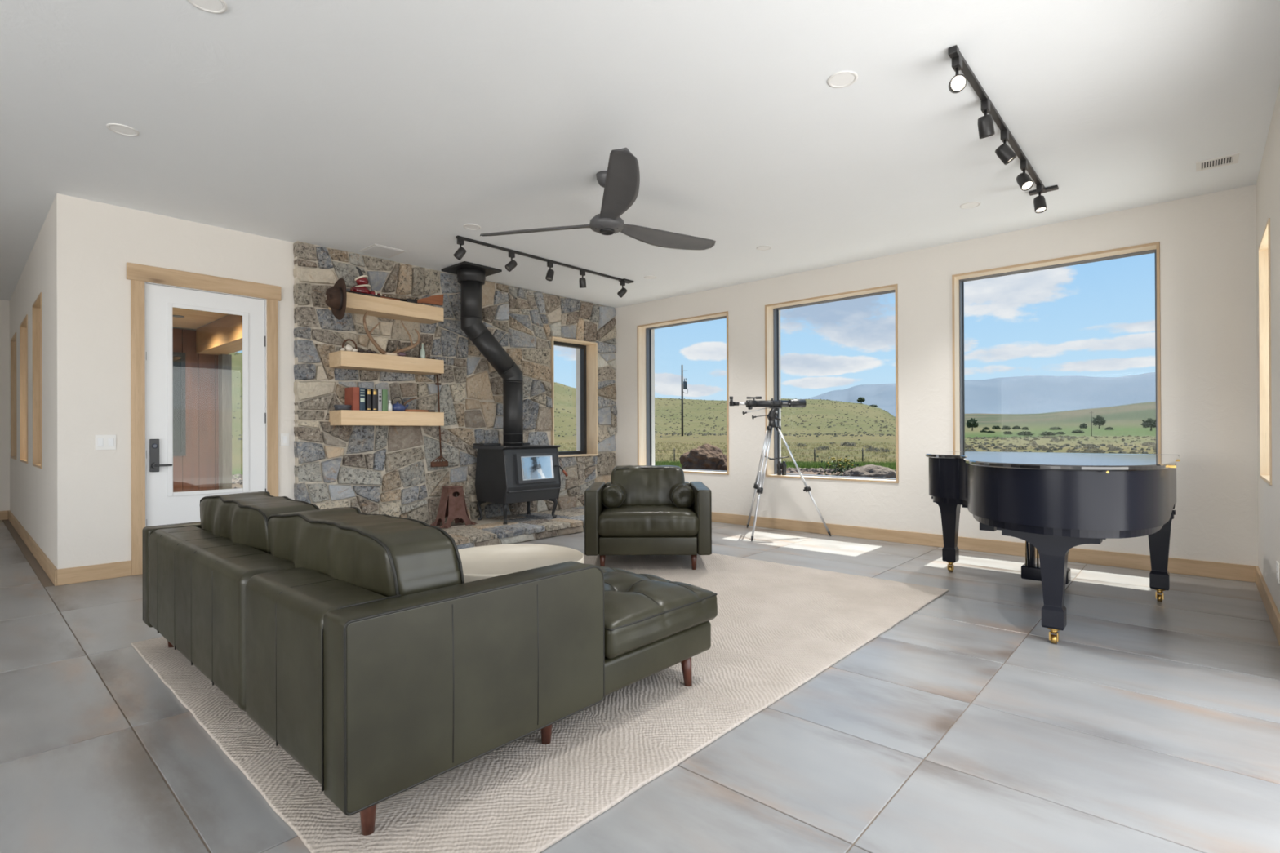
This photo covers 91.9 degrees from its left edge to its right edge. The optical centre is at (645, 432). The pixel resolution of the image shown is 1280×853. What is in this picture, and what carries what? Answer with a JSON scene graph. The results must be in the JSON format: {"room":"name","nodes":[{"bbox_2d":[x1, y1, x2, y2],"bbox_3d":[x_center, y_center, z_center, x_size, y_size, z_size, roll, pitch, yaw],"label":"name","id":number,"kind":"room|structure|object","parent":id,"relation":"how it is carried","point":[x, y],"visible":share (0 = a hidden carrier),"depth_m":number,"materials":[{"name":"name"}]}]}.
{"room":"living room","nodes":[
{"label":"living room","id":0,"kind":"room"},
{"bbox_2d":[0,299,9,511],"bbox_3d":[-10.648,-0.303,6.841,0.300,3.044,5.054,0,0,42],"label":"wall","id":1,"kind":"structure","parent":0,"point":[4,304],"depth_m":8.59,"materials":[{"name":"paint"}]},
{"bbox_2d":[0,510,8,519],"bbox_3d":[-10.530,1.156,6.725,0.018,0.125,5.036,0,0,42],"label":"baseboard","id":2,"kind":"structure","parent":1,"relation":"attached to","point":[3,514],"depth_m":8.57,"materials":[{"name":"brown wood"}]},
{"bbox_2d":[9,193,105,568],"bbox_3d":[-6.730,-0.319,6.923,6.043,3.044,0.280,0,0,42],"label":"wall","id":3,"kind":"structure","parent":0,"point":[60,504],"depth_m":4.96,"materials":[{"name":"paint"}]},
{"bbox_2d":[10,332,16,459],"bbox_3d":[-8.145,-0.450,8.150,0.956,1.594,0.248,0,0,42],"label":"window","id":4,"kind":"structure","parent":3,"relation":"in","point":[13,341],"depth_m":8.38,"materials":[{"name":"brown wood"}]},
{"bbox_2d":[19,314,27,463],"bbox_3d":[-6.894,-0.457,7.036,0.986,1.594,0.248,0,0,42],"label":"window","id":5,"kind":"structure","parent":3,"relation":"in","point":[24,325],"depth_m":7.27,"materials":[{"name":"brown wood"}]},
{"bbox_2d":[8,510,57,586],"bbox_3d":[-6.705,1.140,6.702,5.761,0.125,0.018,0,0,42],"label":"baseboard","id":6,"kind":"structure","parent":3,"relation":"attached to","point":[46,565],"depth_m":5.85,"materials":[{"name":"brown wood"}]},
{"bbox_2d":[31,292,42,468],"bbox_3d":[-5.702,-0.465,5.975,0.856,1.594,0.248,0,0,42],"label":"window","id":7,"kind":"structure","parent":3,"relation":"in","point":[37,306],"depth_m":6.17,"materials":[{"name":"brown wood"}]},
{"bbox_2d":[172,327,218,492],"bbox_3d":[-7.150,-0.077,8.734,0.304,2.870,1.865,0,0,42],"label":"wall","id":8,"kind":"structure","parent":0,"point":[198,470],"depth_m":9.13,"materials":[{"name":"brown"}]},
{"bbox_2d":[173,351,186,456],"bbox_3d":[-7.050,-0.402,8.641,0.050,1.500,1.030,0,0,42],"label":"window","id":9,"kind":"structure","parent":8,"relation":"in","point":[179,358],"depth_m":8.97,"materials":[{"name":"grey"}]},
{"bbox_2d":[172,306,229,329],"bbox_3d":[-5.868,-1.609,7.663,5.058,0.180,1.956,0,0,42],"label":"ceiling","id":10,"kind":"structure","parent":0,"point":[193,319],"depth_m":8.24,"materials":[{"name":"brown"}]},
{"bbox_2d":[195,314,242,355],"bbox_3d":[-4.996,-1.345,7.909,4.030,0.355,0.350,0,0,42],"label":"beam","id":11,"kind":"structure","parent":10,"relation":"attached to","point":[224,335],"depth_m":8.42,"materials":[{"name":"brown wood"}]},
{"bbox_2d":[104,203,617,563],"bbox_3d":[-2.521,-0.336,7.252,0.492,3.044,5.812,0,0,42],"label":"wall","id":12,"kind":"structure","parent":0,"point":[388,470],"depth_m":6.50,"materials":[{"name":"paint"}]},
{"bbox_2d":[54,560,131,586],"bbox_3d":[-4.412,1.126,4.959,0.018,0.125,0.463,0,0,42],"label":"baseboard","id":13,"kind":"structure","parent":12,"relation":"attached to","point":[120,569],"depth_m":4.95,"materials":[{"name":"brown wood"}]},
{"bbox_2d":[94,435,115,449],"bbox_3d":[-4.372,0.083,5.017,0.009,0.122,0.129,0,0,42],"label":"light switch","id":14,"kind":"object","parent":12,"relation":"attached to","point":[101,442],"visible":1,"depth_m":5.01,"materials":[{"name":"white plastic"}]},
{"bbox_2d":[126,262,280,575],"bbox_3d":[-3.925,-0.106,5.567,0.148,2.588,1.150,0,0,42],"label":"door","id":15,"kind":"structure","parent":12,"relation":"in","point":[154,291],"depth_m":5.34,"materials":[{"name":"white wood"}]},
{"bbox_2d":[280,433,288,445],"bbox_3d":[-3.495,0.074,6.002,0.009,0.120,0.076,0,0,42],"label":"light switch","id":16,"kind":"object","parent":12,"relation":"attached to","point":[284,437],"visible":1,"depth_m":6.00,"materials":[{"name":"white plastic"}]},
{"bbox_2d":[328,292,443,324],"bbox_3d":[-2.710,-1.297,6.536,0.300,0.148,1.100,0,0,42],"label":"floating shelf","id":17,"kind":"object","parent":12,"relation":"attached to","point":[378,307],"visible":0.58,"depth_m":6.46,"materials":[{"name":"brown wood"}]},
{"bbox_2d":[325,278,346,319],"bbox_3d":[-2.999,-1.290,5.962,0.347,0.404,0.130,0,0,42],"label":"cowboy hat","id":18,"kind":"object","parent":17,"relation":"hanging from","point":[336,300],"visible":1,"depth_m":5.93,"materials":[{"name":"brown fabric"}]},
{"bbox_2d":[350,266,390,297],"bbox_3d":[-2.836,-1.523,6.386,0.163,0.308,0.403,0,0,42],"label":"ornament","id":19,"kind":"object","parent":17,"relation":"on","point":[362,282],"visible":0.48,"depth_m":6.28,"materials":[{"name":"ceramic"}]},
{"bbox_2d":[346,290,443,306],"bbox_3d":[-2.599,-1.449,6.490,0.036,0.156,1.040,0,0,42],"label":"rifle","id":20,"kind":"object","parent":17,"relation":"on","point":[437,300],"visible":1,"depth_m":6.68,"materials":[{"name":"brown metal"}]},
{"bbox_2d":[328,350,444,374],"bbox_3d":[-2.708,-0.720,6.535,0.300,0.147,1.100,0,0,42],"label":"floating shelf","id":21,"kind":"object","parent":12,"relation":"attached to","point":[341,359],"visible":1,"depth_m":6.37,"materials":[{"name":"brown wood"}]},
{"bbox_2d":[345,344,352,351],"bbox_3d":[-2.924,-0.828,6.104,0.061,0.070,0.066,0,0,42],"label":"pebble","id":22,"kind":"object","parent":21,"relation":"on","point":[348,348],"visible":1,"depth_m":6.08,"materials":[{"name":"beige"}]},
{"bbox_2d":[342,338,357,348],"bbox_3d":[-2.962,-0.864,6.198,0.017,0.135,0.149,0,0,42],"label":"horseshoe","id":23,"kind":"object","parent":21,"relation":"on","point":[348,340],"visible":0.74,"depth_m":6.19,"materials":[{"name":"metal"}]},
{"bbox_2d":[363,311,420,355],"bbox_3d":[-2.680,-1.008,6.501,0.596,0.429,0.165,0,0,-45],"label":"antler mount","id":24,"kind":"object","parent":21,"relation":"on","point":[376,345],"visible":0.85,"depth_m":6.45,"materials":[{"name":"beige"}]},
{"bbox_2d":[420,342,425,358],"bbox_3d":[-2.418,-0.880,6.718,0.054,0.172,0.054,0,0,42],"label":"glass bottle","id":25,"kind":"object","parent":21,"relation":"on","point":[422,350],"visible":0.92,"depth_m":6.70,"materials":[{"name":"grey"}]},
{"bbox_2d":[328,409,444,426],"bbox_3d":[-2.705,-0.141,6.534,0.300,0.148,1.100,0,0,42],"label":"floating shelf","id":26,"kind":"object","parent":12,"relation":"attached to","point":[340,417],"visible":1,"depth_m":6.36,"materials":[{"name":"brown wood"}]},
{"bbox_2d":[333,404,351,410],"bbox_3d":[-2.999,-0.242,6.152,0.134,0.055,0.181,0,0,42],"label":"tin","id":27,"kind":"object","parent":26,"relation":"on","point":[337,407],"visible":0.87,"depth_m":6.09,"materials":[{"name":"grey"}]},
{"bbox_2d":[344,386,359,410],"bbox_3d":[-2.946,-0.331,6.218,0.203,0.232,0.060,0,0,42],"label":"hardcover book","id":28,"kind":"object","parent":26,"relation":"on","point":[351,394],"visible":0.89,"depth_m":6.16,"materials":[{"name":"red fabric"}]},
{"bbox_2d":[359,387,364,410],"bbox_3d":[-2.894,-0.329,6.253,0.174,0.229,0.054,0,0,42],"label":"hardcover book","id":29,"kind":"object","parent":26,"relation":"on","point":[362,390],"visible":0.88,"depth_m":6.19,"materials":[{"name":"paper"}]},
{"bbox_2d":[364,388,371,410],"bbox_3d":[-2.846,-0.328,6.299,0.164,0.226,0.047,0,0,42],"label":"hardcover book","id":30,"kind":"object","parent":26,"relation":"on","point":[367,391],"visible":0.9,"depth_m":6.24,"materials":[{"name":"paper"}]},
{"bbox_2d":[371,388,377,410],"bbox_3d":[-2.806,-0.328,6.344,0.164,0.225,0.047,0,0,42],"label":"hardcover book","id":31,"kind":"object","parent":26,"relation":"on","point":[374,391],"visible":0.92,"depth_m":6.29,"materials":[{"name":"paper"}]},
{"bbox_2d":[377,389,382,410],"bbox_3d":[-2.771,-0.326,6.383,0.164,0.222,0.038,0,0,42],"label":"hardcover book","id":32,"kind":"object","parent":26,"relation":"on","point":[379,391],"visible":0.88,"depth_m":6.33,"materials":[{"name":"paper"}]},
{"bbox_2d":[382,389,387,411],"bbox_3d":[-2.737,-0.326,6.422,0.163,0.221,0.055,0,0,42],"label":"hardcover book","id":33,"kind":"object","parent":26,"relation":"on","point":[384,392],"visible":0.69,"depth_m":6.37,"materials":[{"name":"paper"}]},
{"bbox_2d":[387,400,392,411],"bbox_3d":[-2.658,-0.274,6.430,0.052,0.116,0.051,0,0,42],"label":"bottle","id":34,"kind":"object","parent":26,"relation":"on","point":[389,405],"visible":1,"depth_m":6.41,"materials":[{"name":"white glass"}]},
{"bbox_2d":[391,396,408,411],"bbox_3d":[-2.615,-0.295,6.539,0.170,0.156,0.170,0,0,-3],"label":"kettle","id":35,"kind":"object","parent":26,"relation":"on","point":[397,406],"visible":0.91,"depth_m":6.49,"materials":[{"name":"blue ceramic"}]},
{"bbox_2d":[404,408,435,412],"bbox_3d":[-2.435,-0.229,6.678,0.028,0.027,0.336,0,0,45],"label":"pipe","id":36,"kind":"object","parent":26,"relation":"on","point":[406,410],"visible":1,"depth_m":6.68,"materials":[{"name":"brown wood"}]},
{"bbox_2d":[430,373,448,466],"bbox_3d":[-2.343,-0.144,7.038,0.191,1.077,0.133,0,0,-18],"label":"brush","id":37,"kind":"object","parent":12,"relation":"hanging from","point":[437,464],"visible":0.88,"depth_m":7.04,"materials":[{"name":"black metal"}]},
{"bbox_2d":[550,336,597,457],"bbox_3d":[-1.084,-0.475,8.758,0.295,1.631,0.836,0,0,42],"label":"window","id":38,"kind":"structure","parent":12,"relation":"in","point":[588,350],"depth_m":9.02,"materials":[{"name":"brown wood"}]},
{"bbox_2d":[0,0,1279,307],"bbox_3d":[-3.751,-2.008,4.777,13.362,0.300,11.890,0,0,42],"label":"ceiling","id":39,"kind":"structure","parent":0,"point":[350,126],"depth_m":3.70,"materials":[{"name":"paint"}]},
{"bbox_2d":[106,123,138,136],"bbox_3d":[-3.217,-1.859,3.813,0.156,0.007,0.156,0,0,42],"label":"recessed light","id":40,"kind":"object","parent":39,"relation":"in","point":[121,129],"visible":1,"depth_m":3.81,"materials":[{"name":"white plastic"}]},
{"bbox_2d":[186,0,227,13],"bbox_3d":[-1.905,-1.867,2.685,0.156,0.007,0.156,0,0,42],"label":"recessed light","id":41,"kind":"object","parent":39,"relation":"in","point":[217,6],"visible":1,"depth_m":2.71,"materials":[{"name":"white"}]},
{"bbox_2d":[358,244,405,257],"bbox_3d":[-2.708,-1.855,6.362,0.370,0.007,0.325,0,0,42],"label":"ceiling panel","id":42,"kind":"object","parent":39,"relation":"attached to","point":[375,249],"visible":1,"depth_m":6.34,"materials":[{"name":"white plastic"}]},
{"bbox_2d":[462,223,480,230],"bbox_3d":[-1.577,-1.862,5.625,0.156,0.007,0.156,0,0,42],"label":"recessed light","id":43,"kind":"object","parent":39,"relation":"in","point":[468,226],"visible":1,"depth_m":5.62,"materials":[{"name":"white"}]},
{"bbox_2d":[453,235,633,297],"bbox_3d":[-0.999,-1.753,6.778,0.112,0.225,2.442,0,0,42],"label":"track light","id":44,"kind":"object","parent":39,"relation":"attached to","point":[460,253],"visible":1,"depth_m":6.64,"materials":[{"name":"black"}]},
{"bbox_2d":[480,147,715,249],"bbox_3d":[-0.218,-1.663,4.710,1.882,0.418,1.781,0,0,42],"label":"ceiling fan","id":45,"kind":"object","parent":39,"relation":"hanging from","point":[620,182],"visible":1,"depth_m":4.42,"materials":[{"name":"black metal"}]},
{"bbox_2d":[756,245,771,250],"bbox_3d":[1.203,-1.873,6.303,0.156,0.007,0.156,0,0,42],"label":"recessed light","id":46,"kind":"object","parent":39,"relation":"in","point":[760,247],"visible":1,"depth_m":6.30,"materials":[{"name":"white"}]},
{"bbox_2d":[826,70,857,88],"bbox_3d":[1.048,-1.878,3.302,0.156,0.007,0.156,0,0,42],"label":"recessed light","id":47,"kind":"object","parent":39,"relation":"in","point":[840,79],"visible":1,"depth_m":3.30,"materials":[{"name":"white"}]},
{"bbox_2d":[960,201,980,208],"bbox_3d":[2.691,-1.881,5.139,0.156,0.007,0.156,0,0,42],"label":"recessed light","id":48,"kind":"object","parent":39,"relation":"in","point":[971,204],"visible":1,"depth_m":5.14,"materials":[{"name":"white"}]},
{"bbox_2d":[947,44,1058,213],"bbox_3d":[2.303,-1.773,3.929,0.190,0.225,2.425,0,0,42],"label":"track light","id":49,"kind":"object","parent":39,"relation":"attached to","point":[957,83],"visible":1,"depth_m":3.69,"materials":[{"name":"black"}]},
{"bbox_2d":[1195,152,1239,171],"bbox_3d":[3.998,-1.888,4.337,0.220,0.008,0.200,0,0,42],"label":"ceiling vent","id":50,"kind":"object","parent":39,"relation":"in","point":[1233,158],"visible":1,"depth_m":4.33,"materials":[{"name":"white plastic"}]},
{"bbox_2d":[0,520,1279,852],"bbox_3d":[-3.737,1.311,4.770,13.362,0.250,11.890,0,0,42],"label":"floor","id":51,"kind":"structure","parent":0,"point":[1149,725],"depth_m":2.36,"materials":[{"name":"grey tile"}]},
{"bbox_2d":[436,506,584,549],"bbox_3d":[-1.463,1.108,7.265,1.129,0.147,4.388,0,0,42],"label":"hearth","id":52,"kind":"object","parent":51,"relation":"on","point":[534,526],"visible":0.38,"depth_m":6.87,"materials":[{"name":"stone"}]},
{"bbox_2d":[430,485,477,528],"bbox_3d":[-2.158,0.826,6.924,0.380,0.440,0.500,0,0,42],"label":"step stool","id":53,"kind":"object","parent":52,"relation":"on","point":[452,507],"visible":0.99,"depth_m":6.86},
{"bbox_2d":[472,442,568,524],"bbox_3d":[-1.494,0.597,7.434,0.736,0.926,0.854,0,0,42],"label":"wood stove","id":54,"kind":"object","parent":52,"relation":"on","point":[527,473],"visible":0.94,"depth_m":7.20,"materials":[{"name":"black metal"}]},
{"bbox_2d":[441,261,523,445],"bbox_3d":[-1.850,-0.847,7.233,0.485,2.026,0.894,0,0,42],"label":"flue pipe","id":55,"kind":"object","parent":54,"relation":"on","point":[471,277],"visible":0.98,"depth_m":7.14,"materials":[{"name":"grey"}]},
{"bbox_2d":[130,552,948,852],"bbox_3d":[-0.319,1.163,3.973,3.058,0.014,4.187,0,0,42],"label":"area rug","id":56,"kind":"object","parent":51,"relation":"on","point":[776,627],"visible":0.48,"depth_m":2.44,"materials":[{"name":"carpet"}]},
{"bbox_2d":[142,491,717,835],"bbox_3d":[-1.181,0.740,3.131,2.610,0.837,1.725,0,0,42],"label":"sofa","id":57,"kind":"object","parent":56,"relation":"on","point":[358,642],"visible":1,"depth_m":2.06,"materials":[{"name":"green leather"}]},
{"bbox_2d":[200,492,316,552],"bbox_3d":[-1.959,0.535,3.149,1.120,0.420,0.359,0,0,42],"label":"cushion","id":58,"kind":"object","parent":57,"relation":"on","point":[241,520],"depth_m":2.91,"materials":[{"name":"green leather"}]},
{"bbox_2d":[267,507,461,596],"bbox_3d":[-1.129,0.530,2.412,1.170,0.420,0.356,0,0,42],"label":"cushion","id":59,"kind":"object","parent":57,"relation":"on","point":[371,555],"depth_m":2.10,"materials":[{"name":"green leather"}]},
{"bbox_2d":[587,564,717,658],"bbox_3d":[-0.245,0.778,2.948,0.968,0.205,0.748,0,0,42],"label":"cushion","id":60,"kind":"object","parent":57,"relation":"on","point":[641,612],"depth_m":2.64,"materials":[{"name":"green leather"}]},
{"bbox_2d":[457,543,584,582],"bbox_3d":[-0.828,0.953,3.705,0.917,0.407,0.917,0,0,42],"label":"coffee table","id":61,"kind":"object","parent":56,"relation":"on","point":[480,562],"visible":0.37,"depth_m":3.70,"materials":[{"name":"beige paint"}]},
{"bbox_2d":[584,465,711,569],"bbox_3d":[0.019,0.735,5.562,1.052,0.844,0.951,0,0,0],"label":"leather armchair","id":62,"kind":"object","parent":56,"relation":"on","point":[642,509],"visible":1,"depth_m":5.13,"materials":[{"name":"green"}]},
{"bbox_2d":[610,465,684,506],"bbox_3d":[0.018,0.506,5.746,0.690,0.384,0.323,0,0,0],"label":"cushion","id":63,"kind":"object","parent":62,"relation":"on","point":[642,485],"depth_m":5.63,"materials":[{"name":"green leather"}]},
{"bbox_2d":[597,505,698,537],"bbox_3d":[0.019,0.765,5.412,0.855,0.212,0.651,0,0,0],"label":"seat cushion","id":64,"kind":"object","parent":62,"relation":"on","point":[613,521],"depth_m":5.10,"materials":[{"name":"green leather"}]},
{"bbox_2d":[728,395,831,541],"bbox_3d":[1.407,0.381,6.963,1.044,1.576,0.895,0,0,42],"label":"telescope","id":65,"kind":"object","parent":51,"relation":"on","point":[774,405],"visible":1,"depth_m":7.05,"materials":[{"name":"silver metal"}]},
{"bbox_2d":[925,450,1180,644],"bbox_3d":[2.629,0.663,4.263,1.580,0.990,2.377,0,0,42],"label":"grand piano","id":66,"kind":"object","parent":51,"relation":"on","point":[1056,503],"visible":1,"depth_m":3.35,"materials":[{"name":"black"}]},
{"bbox_2d":[614,184,1257,566],"bbox_3d":[2.214,-0.356,7.178,7.662,3.044,0.374,0,0,42],"label":"wall","id":67,"kind":"structure","parent":0,"point":[1208,309],"depth_m":5.83,"materials":[{"name":"paint"}]},
{"bbox_2d":[636,311,728,475],"bbox_3d":[0.555,-0.498,8.566,1.576,2.099,0.266,0,0,42],"label":"window","id":68,"kind":"structure","parent":67,"relation":"in","point":[643,331],"depth_m":9.01,"materials":[{"name":"brown wood"}]},
{"bbox_2d":[764,284,898,483],"bbox_3d":[2.144,-0.508,7.151,1.592,2.099,0.266,0,0,42],"label":"window","id":69,"kind":"structure","parent":67,"relation":"in","point":[771,311],"depth_m":7.53,"materials":[{"name":"brown wood"}]},
{"bbox_2d":[776,461,786,475],"bbox_3d":[1.655,0.440,7.546,0.120,0.170,0.057,0,0,30],"label":"binoculars","id":70,"kind":"object","parent":69,"relation":"on","point":[780,465],"visible":1,"depth_m":7.53,"materials":[{"name":"black metal"}]},
{"bbox_2d":[711,511,1256,582],"bbox_3d":[2.538,1.101,6.629,5.722,0.125,0.018,0,0,42],"label":"baseboard","id":71,"kind":"structure","parent":67,"relation":"attached to","point":[1239,572],"depth_m":5.90,"materials":[{"name":"brown wood"}]},
{"bbox_2d":[951,241,1160,453],"bbox_3d":[3.735,-0.517,5.735,1.591,2.099,0.266,0,0,42],"label":"window","id":72,"kind":"structure","parent":67,"relation":"in","point":[957,280],"depth_m":5.93,"materials":[{"name":"brown wood"}]},
{"bbox_2d":[1256,84,1279,613],"bbox_3d":[1.106,-0.366,0.452,0.370,3.044,11.146,0,0,42],"label":"wall","id":73,"kind":"structure","parent":0,"point":[1268,183],"depth_m":3.75,"materials":[{"name":"paint"}]},
{"bbox_2d":[1258,217,1271,485],"bbox_3d":[4.248,-0.499,4.063,0.278,1.656,0.836,0,0,42],"label":"window","id":74,"kind":"structure","parent":73,"relation":"in","point":[1264,280],"depth_m":4.43,"materials":[{"name":"brown wood"}]},
{"bbox_2d":[1255,566,1279,645],"bbox_3d":[3.804,1.089,3.763,0.018,0.125,2.578,0,0,42],"label":"baseboard","id":75,"kind":"structure","parent":73,"relation":"attached to","point":[1273,615],"depth_m":3.87,"materials":[{"name":"brown wood"}]},
{"bbox_2d":[1275,560,1279,583],"bbox_3d":[3.614,0.801,3.545,0.008,0.107,0.130,0,0,42],"label":"wall outlet","id":76,"kind":"object","parent":73,"relation":"attached to","point":[1277,578],"visible":1,"depth_m":3.51,"materials":[{"name":"white plastic"}]},
{"label":"outside","id":77,"kind":"structure","parent":0,"visible":0},
{"bbox_2d":[804,372,1155,417],"bbox_3d":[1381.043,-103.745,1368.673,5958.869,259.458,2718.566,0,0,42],"label":"mountain range","id":78,"kind":"object","parent":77,"point":[1028,394],"visible":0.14,"depth_m":2163.33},
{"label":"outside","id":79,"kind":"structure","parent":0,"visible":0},
{"bbox_2d":[229,352,1155,488],"bbox_3d":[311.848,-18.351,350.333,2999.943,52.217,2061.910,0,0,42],"label":"ground","id":80,"kind":"structure","parent":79,"point":[1126,420],"depth_m":126.21,"materials":[{"name":"plant"}]},
{"bbox_2d":[231,466,896,488],"bbox_3d":[-3.018,1.403,19.351,26.145,0.264,12.515,0,0,15],"label":"gravel","id":81,"kind":"object","parent":80,"relation":"on","point":[791,469],"visible":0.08,"depth_m":20.89,"materials":[{"name":"stone"}]},
{"bbox_2d":[681,364,688,435],"bbox_3d":[5.240,-4.147,83.867,0.734,9.900,0.699,0,0,42],"label":"utility pole","id":82,"kind":"object","parent":80,"relation":"on","point":[684,384],"visible":0.96,"depth_m":83.74,"materials":[{"name":"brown wood"}]},
{"bbox_2d":[231,351,1155,453],"bbox_3d":[1.137,-11.359,153.401,235.973,27.050,195.504,0,0,42],"label":"scrub","id":83,"kind":"object","parent":80,"relation":"on","point":[1134,448],"visible":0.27,"depth_m":90.50,"materials":[{"name":"green plant"}]},
{"bbox_2d":[679,444,723,470],"bbox_3d":[2.012,0.895,21.110,1.664,0.996,1.261,0,0,-5],"label":"boulder","id":84,"kind":"object","parent":80,"relation":"on","point":[706,456],"visible":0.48,"depth_m":20.68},
{"bbox_2d":[716,454,727,471],"bbox_3d":[2.602,1.091,20.755,0.668,0.685,0.746,0,0,-32],"label":"boulder","id":85,"kind":"object","parent":80,"relation":"on","point":[722,463],"visible":0.34,"depth_m":20.52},
{"bbox_2d":[554,441,896,463],"bbox_3d":[6.926,1.317,47.708,41.134,0.840,35.788,0,0,8],"label":"dry grass","id":86,"kind":"structure","parent":80,"relation":"on","point":[877,443],"depth_m":45.51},
{"bbox_2d":[654,460,896,469],"bbox_3d":[5.976,1.437,27.746,16.305,0.416,8.453,0,0,12],"label":"grass","id":87,"kind":"structure","parent":80,"relation":"on","point":[802,464],"depth_m":26.40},
{"bbox_2d":[816,454,860,475],"bbox_3d":[5.678,0.987,17.882,1.351,0.729,1.368,0,0,42],"label":"flowering bush","id":88,"kind":"object","parent":80,"relation":"on","point":[842,470],"visible":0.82,"depth_m":17.75,"materials":[{"name":"green plant"}]},
{"bbox_2d":[845,442,856,446],"bbox_3d":[17.954,1.127,54.100,1.033,0.543,1.063,0,0,43],"label":"sagebrush","id":89,"kind":"object","parent":80,"relation":"on","point":[849,444],"visible":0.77,"depth_m":53.93,"materials":[{"name":"green plant"}]},
{"bbox_2d":[857,396,865,403],"bbox_3d":[73.507,-10.848,211.643,3.185,2.364,3.291,0,0,42],"label":"tree","id":90,"kind":"object","parent":80,"relation":"on","point":[860,399],"visible":0.99,"depth_m":210.83,"materials":[{"name":"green plant"}]},
{"bbox_2d":[861,448,863,462],"bbox_3d":[11.566,1.347,33.033,0.090,0.980,0.080,0,0,42],"label":"fence post","id":91,"kind":"object","parent":80,"relation":"on","point":[862,451],"visible":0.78,"depth_m":33.01,"materials":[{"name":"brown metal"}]},
{"bbox_2d":[654,455,809,456],"bbox_3d":[7.757,1.137,33.543,17.558,0.358,1.104,0,0,13],"label":"wire","id":92,"kind":"object","parent":91,"relation":"attached to","point":[655,455],"visible":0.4,"depth_m":34.12,"materials":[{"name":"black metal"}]},
{"bbox_2d":[843,464,896,478],"bbox_3d":[6.234,1.195,17.049,1.821,0.590,1.034,0,0,-3],"label":"boulder","id":93,"kind":"object","parent":80,"relation":"on","point":[868,470],"visible":0.36,"depth_m":16.78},
{"bbox_2d":[866,445,879,451],"bbox_3d":[16.499,1.275,45.059,0.946,0.550,0.911,0,0,-29],"label":"sagebrush","id":94,"kind":"object","parent":80,"relation":"on","point":[870,449],"visible":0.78,"depth_m":45.03,"materials":[{"name":"green plant"}]},
{"bbox_2d":[875,447,889,452],"bbox_3d":[16.765,1.314,43.876,1.063,0.463,1.033,0,0,17],"label":"sagebrush","id":95,"kind":"object","parent":80,"relation":"on","point":[882,449],"visible":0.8,"depth_m":43.80,"materials":[{"name":"green plant"}]},
{"bbox_2d":[965,417,978,431],"bbox_3d":[223.694,-5.294,424.643,7.814,9.100,7.643,0,0,42],"label":"tree","id":96,"kind":"object","parent":80,"relation":"on","point":[971,423],"visible":1,"depth_m":423.29,"materials":[{"name":"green plant"}]},
{"bbox_2d":[1000,425,1010,429],"bbox_3d":[251.274,-3.031,432.327,6.661,3.298,6.842,0,0,42],"label":"shrub","id":97,"kind":"object","parent":80,"relation":"on","point":[1004,427],"visible":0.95,"depth_m":430.64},
{"bbox_2d":[1015,445,1026,449],"bbox_3d":[34.972,1.498,57.657,0.915,0.552,0.881,0,0,17],"label":"sagebrush","id":98,"kind":"object","parent":80,"relation":"on","point":[1020,446],"visible":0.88,"depth_m":57.64,"materials":[{"name":"green plant"}]},
{"bbox_2d":[1016,431,1035,435],"bbox_3d":[161.958,0.592,264.300,7.162,2.144,7.018,0,0,42],"label":"shrub","id":99,"kind":"object","parent":80,"relation":"on","point":[1026,433],"visible":1,"depth_m":262.76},
{"bbox_2d":[1040,431,1055,435],"bbox_3d":[168.698,0.674,260.131,6.686,2.144,6.694,0,0,42],"label":"shrub","id":100,"kind":"object","parent":80,"relation":"on","point":[1045,433],"visible":0.95,"depth_m":258.44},
{"bbox_2d":[1065,448,1079,453],"bbox_3d":[32.637,1.492,47.426,0.973,0.451,0.935,0,0,31],"label":"sagebrush","id":101,"kind":"object","parent":80,"relation":"on","point":[1071,450],"visible":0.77,"depth_m":47.30,"materials":[{"name":"green plant"}]},
{"bbox_2d":[1071,429,1084,433],"bbox_3d":[205.952,-0.261,295.337,5.395,1.979,5.523,0,0,42],"label":"shrub","id":102,"kind":"object","parent":80,"relation":"on","point":[1077,431],"visible":1,"depth_m":294.06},
{"bbox_2d":[1079,422,1087,428],"bbox_3d":[302.966,-4.322,428.959,5.069,4.122,4.577,0,0,42],"label":"shrub","id":103,"kind":"object","parent":80,"relation":"on","point":[1083,425],"visible":1,"depth_m":427.86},
{"bbox_2d":[1087,447,1104,453],"bbox_3d":[34.488,1.462,47.509,1.014,0.587,0.977,0,0,12],"label":"sagebrush","id":104,"kind":"object","parent":80,"relation":"on","point":[1093,451],"visible":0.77,"depth_m":47.34,"materials":[{"name":"green plant"}]},
{"bbox_2d":[1092,414,1106,428],"bbox_3d":[306.848,-6.816,419.461,8.001,9.631,7.255,0,0,42],"label":"tree","id":105,"kind":"object","parent":80,"relation":"on","point":[1099,420],"visible":0.99,"depth_m":418.15,"materials":[{"name":"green plant"}]},
{"bbox_2d":[1140,417,1155,431],"bbox_3d":[265.153,-4.038,325.263,8.703,6.975,7.958,0,0,42],"label":"tree","id":106,"kind":"object","parent":80,"relation":"on","point":[1150,423],"visible":0.9,"depth_m":324.39,"materials":[{"name":"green plant"}]},
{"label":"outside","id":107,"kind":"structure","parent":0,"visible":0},
{"bbox_3d":[-5.825,1.403,8.832,6.540,0.200,3.761,0,0,42],"label":"patio","id":108,"kind":"object","parent":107,"visible":0},
{"bbox_2d":[218,354,231,489],"bbox_3d":[-6.311,0.084,9.303,0.180,2.485,0.120,0,0,42],"label":"porch post","id":109,"kind":"object","parent":108,"relation":"on","point":[224,360],"visible":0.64,"depth_m":9.25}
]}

